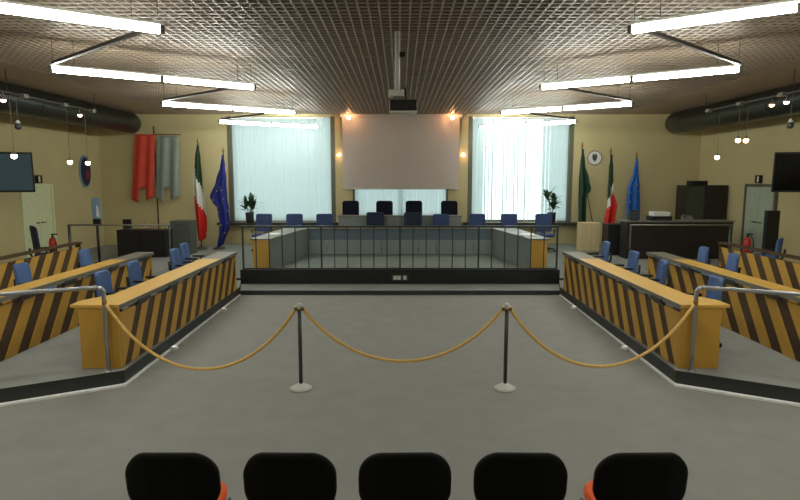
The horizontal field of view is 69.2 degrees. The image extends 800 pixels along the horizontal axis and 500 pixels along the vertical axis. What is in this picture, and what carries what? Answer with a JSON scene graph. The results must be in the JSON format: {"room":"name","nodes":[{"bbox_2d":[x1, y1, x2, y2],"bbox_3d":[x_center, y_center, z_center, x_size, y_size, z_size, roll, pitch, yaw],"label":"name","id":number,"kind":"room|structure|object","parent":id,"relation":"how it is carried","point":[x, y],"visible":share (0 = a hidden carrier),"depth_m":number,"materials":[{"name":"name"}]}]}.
{"room":"council chamber","nodes":[
{"label":"council chamber","id":0,"kind":"room"},
{"bbox_2d":[0,112,104,263],"bbox_3d":[-9.300,-0.869,7.450,0.200,4.350,21.000,0,7,0],"label":"wall","id":1,"kind":"structure","parent":0,"point":[47,140],"depth_m":15.63,"materials":[{"name":"paint"}]},
{"bbox_2d":[0,152,35,191],"bbox_3d":[-8.526,-1.638,12.219,1.420,0.838,0.650,-4,8,-27],"label":"television","id":2,"kind":"object","parent":1,"relation":"attached to","point":[16,175],"visible":1,"depth_m":12.17,"materials":[{"name":"black plastic"}]},
{"bbox_2d":[18,184,57,258],"bbox_3d":[-9.144,-0.709,14.725,0.112,1.920,1.300,0,7,0],"label":"door","id":3,"kind":"structure","parent":1,"relation":"in","point":[37,209],"depth_m":14.68,"materials":[{"name":"wood"}]},
{"bbox_2d":[79,155,90,187],"bbox_3d":[-9.166,-2.289,16.897,0.065,0.940,0.580,0,7,0],"label":"shield","id":4,"kind":"object","parent":1,"relation":"attached to","point":[84,170],"visible":0.94,"depth_m":16.81,"materials":[{"name":"blue fabric"}]},
{"bbox_2d":[0,295,799,499],"bbox_3d":[0.000,1.382,7.779,18.800,0.200,21.500,0,7,0],"label":"floor","id":5,"kind":"structure","parent":0,"point":[357,407],"depth_m":5.63,"materials":[{"name":"grey carpet"}]},
{"bbox_2d":[0,245,240,402],"bbox_3d":[-6.095,0.870,10.437,6.210,0.159,15.500,0,7,0],"label":"platform","id":6,"kind":"object","parent":5,"relation":"on","point":[53,366],"visible":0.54,"depth_m":6.52,"materials":[{"name":"carpet"}]},
{"bbox_2d":[13,262,56,288],"bbox_3d":[-5.259,0.613,8.402,0.575,0.851,0.602,5,9,37],"label":"office chair","id":7,"kind":"object","parent":6,"relation":"on","point":[22,271],"visible":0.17,"depth_m":8.36,"materials":[{"name":"blue fabric"}]},
{"bbox_2d":[0,242,82,304],"bbox_3d":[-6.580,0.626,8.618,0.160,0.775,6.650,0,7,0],"label":"desk","id":8,"kind":"object","parent":6,"relation":"on","point":[45,265],"visible":0.63,"depth_m":10.62,"materials":[{"name":"laminate"}]},
{"bbox_2d":[28,225,54,256],"bbox_3d":[-7.458,0.020,12.239,0.642,1.081,0.620,-6,9,-40],"label":"office chair","id":9,"kind":"object","parent":6,"relation":"on","point":[33,230],"visible":0.27,"depth_m":11.96,"materials":[{"name":"blue fabric"}]},
{"bbox_2d":[0,286,113,371],"bbox_3d":[-4.331,0.908,5.667,2.703,0.941,0.098,-3,8,-25],"label":"handrail","id":10,"kind":"object","parent":6,"relation":"on","point":[69,289],"visible":1,"depth_m":6.11,"materials":[{"name":"metal"}]},
{"bbox_2d":[0,252,153,361],"bbox_3d":[-4.750,0.692,8.248,0.560,0.735,4.760,0,7,0],"label":"desk","id":11,"kind":"object","parent":6,"relation":"on","point":[28,321],"visible":0.73,"depth_m":7.49,"materials":[{"name":"laminate"}]},
{"bbox_2d":[113,252,150,258],"bbox_3d":[-4.650,0.112,10.083,0.300,0.033,0.975,0,7,0],"label":"shelf","id":12,"kind":"object","parent":11,"relation":"attached to","point":[137,255],"depth_m":10.08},
{"bbox_2d":[77,249,98,275],"bbox_3d":[-5.259,0.407,10.059,0.575,0.851,0.602,5,9,36],"label":"office chair","id":13,"kind":"object","parent":6,"relation":"on","point":[84,255],"visible":0.15,"depth_m":10.00,"materials":[{"name":"blue fabric"}]},
{"bbox_2d":[91,198,101,261],"bbox_3d":[-6.800,-0.356,13.056,0.320,1.630,0.315,0,7,0],"label":"display stand","id":14,"kind":"object","parent":6,"relation":"on","point":[96,208],"visible":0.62,"depth_m":12.99,"materials":[{"name":"black plastic"}]},
{"bbox_2d":[94,270,134,310],"bbox_3d":[-3.739,0.699,7.708,0.575,0.851,0.602,6,9,38],"label":"office chair","id":15,"kind":"object","parent":6,"relation":"on","point":[103,277],"visible":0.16,"depth_m":7.67,"materials":[{"name":"blue fabric"}]},
{"bbox_2d":[67,224,171,268],"bbox_3d":[-5.904,0.008,12.244,2.148,1.107,0.060,0,7,0],"label":"railing","id":16,"kind":"object","parent":6,"relation":"on","point":[69,225],"visible":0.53,"depth_m":12.17,"materials":[{"name":"metal"}]},
{"bbox_2d":[0,294,240,406],"bbox_3d":[-4.936,1.485,6.048,2.992,0.021,10.509,5,9,35],"label":"trim","id":17,"kind":"structure","parent":6,"relation":"attached to","point":[139,373],"depth_m":6.13,"materials":[{"name":"metal"}]},
{"bbox_2d":[116,229,172,256],"bbox_3d":[-6.770,-0.190,15.409,1.280,0.720,0.470,0,7,0],"label":"sideboard","id":18,"kind":"object","parent":6,"relation":"on","point":[130,241],"visible":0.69,"depth_m":15.18,"materials":[{"name":"black wood"}]},
{"bbox_2d":[126,260,165,296],"bbox_3d":[-3.738,0.588,8.601,0.575,0.851,0.602,6,9,39],"label":"office chair","id":19,"kind":"object","parent":6,"relation":"on","point":[134,277],"visible":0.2,"depth_m":8.55,"materials":[{"name":"fabric"}]},
{"bbox_2d":[70,252,237,367],"bbox_3d":[-3.280,0.664,8.552,0.560,0.715,4.550,0,7,0],"label":"desk","id":20,"kind":"object","parent":6,"relation":"on","point":[150,320],"visible":1,"depth_m":7.19,"materials":[{"name":"laminate"}]},
{"bbox_2d":[202,252,234,258],"bbox_3d":[-3.200,0.107,10.284,0.340,0.033,0.975,0,7,0],"label":"shelf","id":21,"kind":"object","parent":20,"relation":"attached to","point":[219,255],"depth_m":10.23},
{"bbox_2d":[133,126,180,228],"bbox_3d":[-7.270,-1.905,17.539,1.420,3.600,0.320,0,7,0],"label":"banner stand","id":22,"kind":"object","parent":6,"relation":"on","point":[153,126],"visible":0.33,"depth_m":17.43,"materials":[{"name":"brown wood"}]},
{"bbox_2d":[132,134,154,201],"bbox_3d":[-7.704,-2.442,17.375,0.812,2.015,0.108,0,7,0],"label":"banner","id":23,"kind":"object","parent":22,"relation":"hanging from","point":[144,144],"visible":1,"depth_m":17.36,"materials":[{"name":"red fabric"}]},
{"bbox_2d":[156,136,178,200],"bbox_3d":[-6.984,-2.429,17.376,0.772,1.942,0.108,0,7,0],"label":"banner","id":24,"kind":"object","parent":22,"relation":"hanging from","point":[167,146],"visible":1,"depth_m":17.36,"materials":[{"name":"grey fabric"}]},
{"bbox_2d":[168,248,197,278],"bbox_3d":[-3.739,0.395,10.159,0.575,0.851,0.602,5,9,37],"label":"office chair","id":25,"kind":"object","parent":6,"relation":"on","point":[175,258],"visible":0.24,"depth_m":10.10,"materials":[{"name":"fabric"}]},
{"bbox_2d":[170,220,196,254],"bbox_3d":[-5.940,-0.353,15.910,0.540,0.920,0.535,0,7,0],"label":"filing cabinet","id":26,"kind":"object","parent":6,"relation":"on","point":[183,231],"visible":0.7,"depth_m":15.66,"materials":[{"name":"metal"}]},
{"bbox_2d":[179,243,204,263],"bbox_3d":[-3.879,0.292,10.983,0.575,0.851,0.602,5,9,37],"label":"office chair","id":27,"kind":"object","parent":6,"relation":"on","point":[184,247],"visible":0.23,"depth_m":10.90,"materials":[{"name":"fabric"}]},
{"bbox_2d":[193,138,207,248],"bbox_3d":[-5.822,-1.643,16.927,0.416,3.230,0.335,0,7,0],"label":"flag","id":28,"kind":"object","parent":6,"relation":"on","point":[201,217],"visible":1,"depth_m":16.89,"materials":[{"name":"multicoloured fabric"}]},
{"bbox_2d":[125,452,230,499],"bbox_3d":[-1.165,1.419,3.192,0.494,0.863,0.517,0,7,0],"label":"chair","id":29,"kind":"object","parent":5,"relation":"on","point":[148,475],"visible":1,"depth_m":2.92,"materials":[{"name":"black fabric"}]},
{"bbox_2d":[243,452,336,499],"bbox_3d":[-0.561,1.419,3.192,0.494,0.863,0.517,0,7,1],"label":"chair","id":30,"kind":"object","parent":5,"relation":"on","point":[266,475],"visible":1,"depth_m":2.92,"materials":[{"name":"black plastic"}]},
{"bbox_2d":[290,303,311,392],"bbox_3d":[-1.054,1.016,6.122,0.236,0.935,0.236,0,7,0],"label":"post","id":31,"kind":"object","parent":5,"relation":"on","point":[301,387],"visible":1,"depth_m":6.11,"materials":[{"name":"metal"}]},
{"bbox_2d":[102,300,297,370],"bbox_3d":[-2.108,0.915,6.150,2.092,0.752,0.046,0,7,2],"label":"rope","id":32,"kind":"object","parent":31,"relation":"hanging from","point":[104,302],"visible":1,"depth_m":6.16,"materials":[{"name":"gold fabric"}]},
{"bbox_2d":[300,306,505,362],"bbox_3d":[0.032,0.893,6.106,2.155,0.607,0.046,0,7,0],"label":"rope","id":33,"kind":"object","parent":31,"relation":"hanging from","point":[307,314],"visible":1,"depth_m":6.11,"materials":[{"name":"gold fabric"}]},
{"bbox_2d":[153,244,646,279],"bbox_3d":[0.000,0.285,14.989,10.600,0.199,6.320,0,7,0],"label":"dais","id":34,"kind":"object","parent":5,"relation":"on","point":[315,259],"visible":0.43,"depth_m":14.38,"materials":[{"name":"carpet"}]},
{"bbox_2d":[210,148,229,249],"bbox_3d":[-5.146,-1.464,16.546,0.562,2.890,0.335,0,7,0],"label":"flag","id":35,"kind":"object","parent":34,"relation":"on","point":[218,196],"visible":1,"depth_m":16.50,"materials":[{"name":"blue fabric"}]},
{"bbox_2d":[251,214,273,250],"bbox_3d":[-3.840,-0.483,16.175,0.602,1.031,0.642,1,7,5],"label":"office chair","id":36,"kind":"object","parent":34,"relation":"on","point":[261,219],"visible":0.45,"depth_m":16.30,"materials":[{"name":"blue fabric"}]},
{"bbox_2d":[249,228,307,267],"bbox_3d":[-2.845,-0.055,14.000,0.628,0.720,2.799,1,7,5],"label":"desk","id":37,"kind":"object","parent":34,"relation":"on","point":[288,233],"visible":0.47,"depth_m":13.36,"materials":[{"name":"laminate"}]},
{"bbox_2d":[342,201,358,214],"bbox_3d":[-1.472,-0.784,17.296,0.602,1.351,0.642,0,7,-3],"label":"chair","id":38,"kind":"object","parent":34,"relation":"on","point":[348,207],"visible":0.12,"depth_m":17.43,"materials":[{"name":"black leather"}]},
{"bbox_2d":[366,212,383,249],"bbox_3d":[-0.690,-0.498,16.092,0.620,1.081,0.642,0,7,0],"label":"office chair","id":39,"kind":"object","parent":34,"relation":"on","point":[372,218],"visible":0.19,"depth_m":16.23,"materials":[{"name":"fabric"}]},
{"bbox_2d":[376,201,392,214],"bbox_3d":[-0.480,-0.784,17.296,0.602,1.351,0.642,0,7,3],"label":"chair","id":40,"kind":"object","parent":34,"relation":"on","point":[386,207],"visible":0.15,"depth_m":17.43,"materials":[{"name":"black plastic"}]},
{"bbox_2d":[309,228,490,254],"bbox_3d":[0.000,-0.252,15.583,4.860,0.720,0.450,0,7,0],"label":"desk","id":41,"kind":"object","parent":34,"relation":"on","point":[314,233],"visible":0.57,"depth_m":15.39,"materials":[{"name":"wood"}]},
{"bbox_2d":[337,215,462,248],"bbox_3d":[0.000,-0.514,16.679,3.560,0.970,0.330,0,7,0],"label":"bench","id":42,"kind":"object","parent":34,"relation":"on","point":[344,220],"visible":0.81,"depth_m":16.50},
{"bbox_2d":[404,212,421,249],"bbox_3d":[0.360,-0.498,16.092,0.620,1.081,0.642,0,7,0],"label":"office chair","id":43,"kind":"object","parent":34,"relation":"on","point":[410,218],"visible":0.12,"depth_m":16.23,"materials":[{"name":"blue fabric"}]},
{"bbox_2d":[441,201,457,214],"bbox_3d":[1.498,-0.784,17.296,0.602,1.351,0.642,-1,7,-4],"label":"chair","id":44,"kind":"object","parent":34,"relation":"on","point":[447,207],"visible":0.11,"depth_m":17.43,"materials":[{"name":"black plastic"}]},
{"bbox_2d":[492,228,550,267],"bbox_3d":[2.845,-0.055,14.000,0.628,0.720,2.799,-1,7,-5],"label":"desk","id":45,"kind":"object","parent":34,"relation":"on","point":[498,233],"visible":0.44,"depth_m":13.37,"materials":[{"name":"laminate"}]},
{"bbox_2d":[533,214,555,251],"bbox_3d":[4.029,-0.483,16.175,0.602,1.031,0.642,0,7,3],"label":"office chair","id":46,"kind":"object","parent":34,"relation":"on","point":[540,219],"visible":0.61,"depth_m":16.30,"materials":[{"name":"blue fabric"}]},
{"bbox_2d":[576,222,599,251],"bbox_3d":[5.280,-0.377,16.267,0.520,0.800,0.420,0,7,0],"label":"base cabinet","id":47,"kind":"object","parent":34,"relation":"on","point":[588,233],"visible":1,"depth_m":16.07,"materials":[{"name":"wood"}]},
{"bbox_2d":[240,284,559,294],"bbox_3d":[0.000,0.776,11.501,6.480,0.084,0.715,0,7,0],"label":"step","id":48,"kind":"structure","parent":5,"relation":"on","point":[246,289],"depth_m":11.24,"materials":[{"name":"carpet"}]},
{"bbox_2d":[240,269,559,283],"bbox_3d":[0.000,0.540,11.887,6.500,0.290,0.140,0,7,0],"label":"platform front","id":49,"kind":"structure","parent":48,"relation":"on","point":[248,276],"depth_m":11.82,"materials":[{"name":"wood"}]},
{"bbox_2d":[241,226,558,268],"bbox_3d":[0.000,-0.050,11.824,6.440,0.895,0.060,0,7,0],"label":"metal railing","id":50,"kind":"object","parent":49,"relation":"on","point":[242,227],"visible":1,"depth_m":11.80,"materials":[{"name":"black metal"}]},
{"bbox_2d":[358,452,450,499],"bbox_3d":[0.022,1.419,3.192,0.494,0.863,0.517,0,7,-1],"label":"chair","id":51,"kind":"object","parent":5,"relation":"on","point":[399,475],"visible":1,"depth_m":2.92,"materials":[{"name":"black plastic"}]},
{"bbox_2d":[494,303,515,392],"bbox_3d":[1.118,1.016,6.122,0.236,0.935,0.236,0,7,0],"label":"post","id":52,"kind":"object","parent":5,"relation":"on","point":[504,387],"visible":1,"depth_m":6.11,"materials":[{"name":"metal"}]},
{"bbox_2d":[508,300,697,367],"bbox_3d":[2.140,0.900,6.148,2.030,0.722,0.046,0,7,-2],"label":"rope","id":53,"kind":"object","parent":52,"relation":"hanging from","point":[695,302],"visible":1,"depth_m":6.16,"materials":[{"name":"gold fabric"}]},
{"bbox_2d":[473,452,567,499],"bbox_3d":[0.621,1.419,3.192,0.494,0.863,0.517,0,7,1],"label":"chair","id":54,"kind":"object","parent":5,"relation":"on","point":[498,475],"visible":1,"depth_m":2.92,"materials":[{"name":"fabric"}]},
{"bbox_2d":[580,452,687,499],"bbox_3d":[1.231,1.419,3.192,0.494,0.863,0.517,0,7,-1],"label":"chair","id":55,"kind":"object","parent":5,"relation":"on","point":[640,475],"visible":1,"depth_m":2.92,"materials":[{"name":"black plastic"}]},
{"bbox_2d":[559,245,799,402],"bbox_3d":[6.095,0.870,10.437,6.210,0.159,15.500,0,7,0],"label":"platform","id":56,"kind":"object","parent":5,"relation":"on","point":[745,366],"visible":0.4,"depth_m":6.45,"materials":[{"name":"carpet"}]},
{"bbox_2d":[578,142,590,221],"bbox_3d":[5.410,-1.628,17.215,0.337,3.130,0.377,-5,8,-32],"label":"flag","id":57,"kind":"object","parent":56,"relation":"on","point":[584,184],"visible":0.77,"depth_m":17.15,"materials":[{"name":"green fabric"}]},
{"bbox_2d":[583,241,611,264],"bbox_3d":[3.798,0.259,11.254,0.575,0.851,0.602,6,9,40],"label":"office chair","id":58,"kind":"object","parent":56,"relation":"on","point":[605,250],"visible":0.3,"depth_m":11.22,"materials":[{"name":"blue fabric"}]},
{"bbox_2d":[604,148,616,222],"bbox_3d":[6.264,-1.546,17.241,0.348,2.960,0.335,0,7,0],"label":"flag","id":59,"kind":"object","parent":56,"relation":"on","point":[610,215],"visible":0.87,"depth_m":17.18,"materials":[{"name":"red fabric"}]},
{"bbox_2d":[601,223,619,254],"bbox_3d":[5.840,-0.298,15.799,0.520,0.840,0.470,0,7,0],"label":"base cabinet","id":60,"kind":"object","parent":56,"relation":"on","point":[610,232],"visible":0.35,"depth_m":15.58,"materials":[{"name":"black wood"}]},
{"bbox_2d":[604,250,640,282],"bbox_3d":[3.739,0.443,9.766,0.575,0.851,0.602,5,9,37],"label":"office chair","id":61,"kind":"object","parent":56,"relation":"on","point":[633,257],"visible":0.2,"depth_m":9.74,"materials":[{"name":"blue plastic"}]},
{"bbox_2d":[626,151,639,218],"bbox_3d":[6.925,-1.496,17.247,0.420,2.860,0.335,0,7,0],"label":"flag","id":62,"kind":"object","parent":56,"relation":"on","point":[633,192],"visible":0.73,"depth_m":17.15,"materials":[{"name":"blue fabric"}]},
{"bbox_2d":[562,252,729,367],"bbox_3d":[3.280,0.664,8.552,0.560,0.715,4.550,0,7,0],"label":"desk","id":63,"kind":"object","parent":56,"relation":"on","point":[643,317],"visible":1,"depth_m":7.18,"materials":[{"name":"laminate"}]},
{"bbox_2d":[565,252,597,258],"bbox_3d":[3.200,0.107,10.284,0.340,0.033,0.975,0,7,0],"label":"shelf","id":64,"kind":"object","parent":63,"relation":"attached to","point":[572,255],"depth_m":10.23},
{"bbox_2d":[634,259,670,295],"bbox_3d":[3.736,0.573,8.721,0.602,0.851,0.575,-6,10,-42],"label":"office chair","id":65,"kind":"object","parent":56,"relation":"on","point":[662,268],"visible":0.22,"depth_m":8.65,"materials":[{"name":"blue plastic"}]},
{"bbox_2d":[618,219,735,258],"bbox_3d":[7.160,-0.287,15.115,2.800,0.985,0.530,0,7,0],"label":"desk","id":66,"kind":"object","parent":56,"relation":"on","point":[681,241],"depth_m":14.88,"materials":[{"name":"black wood"}]},
{"bbox_2d":[646,211,671,220],"bbox_3d":[6.720,-0.882,15.018,0.520,0.220,0.435,0,7,0],"label":"printer","id":67,"kind":"object","parent":66,"relation":"on","point":[653,215],"visible":1,"depth_m":14.88,"materials":[{"name":"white plastic"}]},
{"bbox_2d":[559,294,799,406],"bbox_3d":[4.936,1.485,6.048,2.992,0.021,10.509,-5,9,-35],"label":"trim","id":68,"kind":"structure","parent":56,"relation":"attached to","point":[660,373],"depth_m":6.14,"materials":[{"name":"metal"}]},
{"bbox_2d":[629,224,732,251],"bbox_3d":[5.904,0.008,12.244,2.148,1.107,0.060,0,7,0],"label":"railing","id":69,"kind":"object","parent":56,"relation":"on","point":[631,225],"visible":0.61,"depth_m":12.17,"materials":[{"name":"metal"}]},
{"bbox_2d":[673,276,725,347],"bbox_3d":[3.737,0.755,7.253,0.575,0.851,0.602,7,10,43],"label":"office chair","id":70,"kind":"object","parent":56,"relation":"on","point":[717,281],"visible":0.17,"depth_m":7.21,"materials":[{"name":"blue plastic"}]},
{"bbox_2d":[675,185,728,219],"bbox_3d":[8.585,-0.912,16.564,1.190,1.870,0.600,0,7,0],"label":"wardrobe","id":71,"kind":"object","parent":56,"relation":"on","point":[696,201],"visible":0.55,"depth_m":16.25,"materials":[{"name":"black wood"}]},
{"bbox_2d":[703,252,740,276],"bbox_3d":[5.257,0.474,9.516,0.575,0.851,0.602,7,10,44],"label":"office chair","id":72,"kind":"object","parent":56,"relation":"on","point":[732,263],"visible":0.18,"depth_m":9.47,"materials":[{"name":"blue fabric"}]},
{"bbox_2d":[646,252,799,361],"bbox_3d":[4.750,0.692,8.248,0.560,0.735,4.760,0,7,0],"label":"desk","id":73,"kind":"object","parent":56,"relation":"on","point":[771,321],"visible":0.78,"depth_m":7.54,"materials":[{"name":"laminate"}]},
{"bbox_2d":[649,252,686,258],"bbox_3d":[4.650,0.112,10.083,0.300,0.033,0.975,0,7,0],"label":"shelf","id":74,"kind":"object","parent":73,"relation":"attached to","point":[656,255],"depth_m":10.08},
{"bbox_2d":[686,286,799,371],"bbox_3d":[4.331,0.908,5.667,2.703,0.941,0.098,3,8,25],"label":"handrail","id":75,"kind":"object","parent":56,"relation":"on","point":[730,289],"visible":1,"depth_m":6.11,"materials":[{"name":"metal"}]},
{"bbox_2d":[718,242,799,304],"bbox_3d":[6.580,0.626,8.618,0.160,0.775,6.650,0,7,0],"label":"desk","id":76,"kind":"object","parent":56,"relation":"on","point":[782,272],"visible":0.63,"depth_m":10.35,"materials":[{"name":"laminate"}]},
{"bbox_2d":[761,210,779,253],"bbox_3d":[8.190,-0.191,12.824,0.380,1.360,0.400,0,7,0],"label":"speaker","id":77,"kind":"object","parent":56,"relation":"on","point":[771,217],"visible":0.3,"depth_m":12.75,"materials":[{"name":"plastic"}]},
{"bbox_2d":[0,0,799,113],"bbox_3d":[0.000,-2.869,7.201,18.400,0.080,21.008,0,7,0],"label":"ceiling","id":78,"kind":"structure","parent":0,"point":[329,56],"depth_m":8.81,"materials":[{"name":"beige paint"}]},
{"bbox_2d":[0,69,95,112],"bbox_3d":[-7.000,-2.895,9.526,0.090,0.438,7.620,0,7,0],"label":"track","id":79,"kind":"object","parent":78,"relation":"hanging from","point":[3,91],"visible":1,"depth_m":11.40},
{"bbox_2d":[0,81,140,133],"bbox_3d":[-8.000,-3.034,11.363,0.612,0.615,12.200,0,7,0],"label":"air duct","id":80,"kind":"object","parent":78,"relation":"hanging from","point":[106,118],"visible":0.96,"depth_m":13.44,"materials":[{"name":"metal"}]},
{"bbox_2d":[0,0,164,33],"bbox_3d":[-3.653,-2.337,5.095,2.979,0.454,0.072,-5,9,-34],"label":"ceiling light","id":81,"kind":"object","parent":78,"relation":"hanging from","point":[159,28],"visible":1,"depth_m":5.50,"materials":[{"name":"white plastic"}]},
{"bbox_2d":[51,0,157,64],"bbox_3d":[-3.645,-2.614,6.981,3.021,0.368,0.046,6,9,41],"label":"bar","id":82,"kind":"object","parent":78,"relation":"hanging from","point":[134,33],"visible":0.74,"depth_m":6.94,"materials":[{"name":"metal"}]},
{"bbox_2d":[48,41,255,89],"bbox_3d":[-3.653,-2.805,8.866,2.979,0.454,0.072,-5,9,-34],"label":"ceiling light","id":83,"kind":"object","parent":78,"relation":"hanging from","point":[65,68],"visible":0.98,"depth_m":8.75,"materials":[{"name":"white plastic"}]},
{"bbox_2d":[163,63,250,100],"bbox_3d":[-3.645,-3.082,10.752,3.021,0.368,0.046,6,9,41],"label":"bar","id":84,"kind":"object","parent":78,"relation":"hanging from","point":[225,88],"visible":0.77,"depth_m":10.85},
{"bbox_2d":[160,94,296,113],"bbox_3d":[-3.653,-3.273,12.637,2.979,0.454,0.072,-5,9,-34],"label":"ceiling light","id":85,"kind":"object","parent":78,"relation":"hanging from","point":[176,103],"visible":1,"depth_m":12.57,"materials":[{"name":"white plastic"}]},
{"bbox_2d":[218,119,318,127],"bbox_3d":[-3.653,-3.741,16.409,2.979,0.454,0.072,-5,9,-34],"label":"ceiling light","id":86,"kind":"object","parent":78,"relation":"hanging from","point":[226,121],"visible":0.98,"depth_m":16.35,"materials":[{"name":"white plastic"}]},
{"bbox_2d":[388,31,404,98],"bbox_3d":[-0.045,-2.444,7.708,0.220,0.889,0.160,0,7,0],"label":"mount","id":87,"kind":"object","parent":78,"relation":"attached to","point":[397,93],"visible":0.83,"depth_m":7.67,"materials":[{"name":"grey metal"}]},
{"bbox_2d":[389,87,416,114],"bbox_3d":[0.045,-2.004,7.793,0.370,0.347,0.360,0,7,0],"label":"projector","id":88,"kind":"object","parent":87,"relation":"hanging from","point":[405,106],"visible":1,"depth_m":7.63,"materials":[{"name":"black plastic"}]},
{"bbox_2d":[478,119,577,127],"bbox_3d":[3.553,-3.741,16.409,2.946,0.454,0.072,5,9,34],"label":"ceiling light","id":89,"kind":"object","parent":78,"relation":"hanging from","point":[566,121],"visible":0.97,"depth_m":16.34,"materials":[{"name":"white plastic"}]},
{"bbox_2d":[500,84,633,113],"bbox_3d":[3.553,-3.273,12.637,2.946,0.454,0.072,5,9,34],"label":"ceiling light","id":90,"kind":"object","parent":78,"relation":"hanging from","point":[617,103],"visible":1,"depth_m":12.54,"materials":[{"name":"white plastic"}]},
{"bbox_2d":[544,63,630,100],"bbox_3d":[3.545,-3.082,10.752,2.991,0.368,0.044,-6,9,-41],"label":"bar","id":91,"kind":"object","parent":78,"relation":"hanging from","point":[568,88],"visible":0.77,"depth_m":10.85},
{"bbox_2d":[539,43,742,89],"bbox_3d":[3.553,-2.805,8.866,2.946,0.454,0.072,5,9,34],"label":"ceiling light","id":92,"kind":"object","parent":78,"relation":"hanging from","point":[725,68],"visible":0.98,"depth_m":8.75,"materials":[{"name":"white plastic"}]},
{"bbox_2d":[634,0,740,64],"bbox_3d":[3.545,-2.614,6.981,2.991,0.368,0.044,-6,9,-41],"label":"bar","id":93,"kind":"object","parent":78,"relation":"hanging from","point":[654,33],"visible":0.74,"depth_m":6.94,"materials":[{"name":"metal"}]},
{"bbox_2d":[627,0,799,33],"bbox_3d":[3.553,-2.337,5.095,2.946,0.454,0.072,5,9,34],"label":"ceiling light","id":94,"kind":"object","parent":78,"relation":"hanging from","point":[632,28],"visible":1,"depth_m":5.48,"materials":[{"name":"white plastic"}]},
{"bbox_2d":[665,84,799,133],"bbox_3d":[8.180,-3.034,11.363,0.612,0.615,12.200,0,7,0],"label":"air duct","id":95,"kind":"object","parent":78,"relation":"hanging from","point":[694,119],"visible":0.94,"depth_m":13.70,"materials":[{"name":"metal"}]},
{"bbox_2d":[704,69,799,112],"bbox_3d":[7.000,-2.895,9.526,0.090,0.438,7.620,0,7,0],"label":"track","id":96,"kind":"object","parent":78,"relation":"hanging from","point":[782,94],"visible":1,"depth_m":11.36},
{"bbox_2d":[98,114,701,244],"bbox_3d":[0.000,-2.181,18.018,18.800,4.350,0.300,0,7,0],"label":"wall","id":97,"kind":"structure","parent":0,"point":[667,160],"depth_m":17.82,"materials":[{"name":"paint"}]},
{"bbox_2d":[134,221,169,228],"bbox_3d":[-7.610,-0.640,17.982,1.180,0.500,0.148,0,7,0],"label":"radiator","id":98,"kind":"object","parent":97,"relation":"attached to","point":[135,222],"visible":0.27,"depth_m":17.90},
{"bbox_2d":[217,222,338,224],"bbox_3d":[-3.725,-0.813,17.876,3.750,0.070,0.320,0,7,0],"label":"trim","id":99,"kind":"structure","parent":97,"relation":"attached to","point":[231,223],"depth_m":17.72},
{"bbox_2d":[238,192,261,222],"bbox_3d":[-4.584,-1.310,17.804,0.989,0.933,0.307,0,7,0],"label":"potted plant","id":100,"kind":"object","parent":99,"relation":"on","point":[251,203],"visible":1,"depth_m":17.75,"materials":[{"name":"green plant"}]},
{"bbox_2d":[226,116,335,221],"bbox_3d":[-3.635,-2.481,17.955,3.290,3.220,0.272,0,7,0],"label":"window","id":101,"kind":"structure","parent":97,"relation":"in","point":[332,118],"depth_m":17.83,"materials":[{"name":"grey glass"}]},
{"bbox_2d":[232,117,331,220],"bbox_3d":[-3.635,-2.487,17.930,3.024,3.178,0.060,0,7,0],"label":"vertical blind","id":102,"kind":"object","parent":101,"relation":"attached to","point":[287,170],"visible":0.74,"depth_m":17.91,"materials":[{"name":"fabric"}]},
{"bbox_2d":[353,189,447,200],"bbox_3d":[0.015,-2.501,17.953,2.950,2.960,0.272,0,7,0],"label":"window","id":103,"kind":"structure","parent":97,"relation":"in","point":[353,189],"depth_m":17.91,"materials":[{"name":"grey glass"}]},
{"bbox_2d":[355,189,445,214],"bbox_3d":[0.014,-2.507,17.928,2.818,2.918,0.067,0,7,0],"label":"vertical blind","id":104,"kind":"object","parent":103,"relation":"attached to","point":[367,199],"visible":0.09,"depth_m":18.04,"materials":[{"name":"fabric"}]},
{"bbox_2d":[339,114,462,188],"bbox_3d":[0.030,-2.983,17.690,3.720,2.258,0.145,0,7,0],"label":"projection screen","id":105,"kind":"object","parent":97,"relation":"attached to","point":[381,151],"visible":0.94,"depth_m":17.66,"materials":[{"name":"fabric"}]},
{"bbox_2d":[463,222,576,224],"bbox_3d":[3.725,-0.813,17.876,3.550,0.070,0.320,0,7,0],"label":"trim","id":106,"kind":"structure","parent":97,"relation":"attached to","point":[464,223],"depth_m":17.72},
{"bbox_2d":[543,189,562,222],"bbox_3d":[4.651,-1.393,17.746,0.830,1.113,0.377,0,7,0],"label":"potted plant","id":107,"kind":"object","parent":106,"relation":"on","point":[547,194],"visible":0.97,"depth_m":17.76,"materials":[{"name":"green plant"}]},
{"bbox_2d":[467,116,574,221],"bbox_3d":[3.700,-2.481,17.955,3.220,3.220,0.272,0,7,0],"label":"window","id":108,"kind":"structure","parent":97,"relation":"in","point":[571,126],"depth_m":17.83,"materials":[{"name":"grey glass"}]},
{"bbox_2d":[472,117,568,220],"bbox_3d":[3.699,-2.487,17.930,2.953,3.178,0.126,0,7,0],"label":"vertical blind","id":109,"kind":"object","parent":108,"relation":"attached to","point":[557,134],"visible":0.78,"depth_m":17.91,"materials":[{"name":"fabric"}]},
{"bbox_2d":[699,114,799,263],"bbox_3d":[9.300,-0.869,7.450,0.200,4.350,21.000,0,7,0],"label":"wall","id":110,"kind":"structure","parent":0,"point":[738,164],"depth_m":15.27,"materials":[{"name":"paint"}]},
{"bbox_2d":[740,184,778,253],"bbox_3d":[9.144,-0.723,14.834,0.112,1.920,1.300,0,7,0],"label":"door","id":111,"kind":"structure","parent":110,"relation":"in","point":[758,198],"depth_m":14.89,"materials":[{"name":"wood"}]},
{"bbox_2d":[771,152,799,191],"bbox_3d":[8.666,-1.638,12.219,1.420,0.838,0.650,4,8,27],"label":"television","id":112,"kind":"object","parent":110,"relation":"attached to","point":[786,166],"visible":1,"depth_m":12.19,"materials":[{"name":"black plastic"}]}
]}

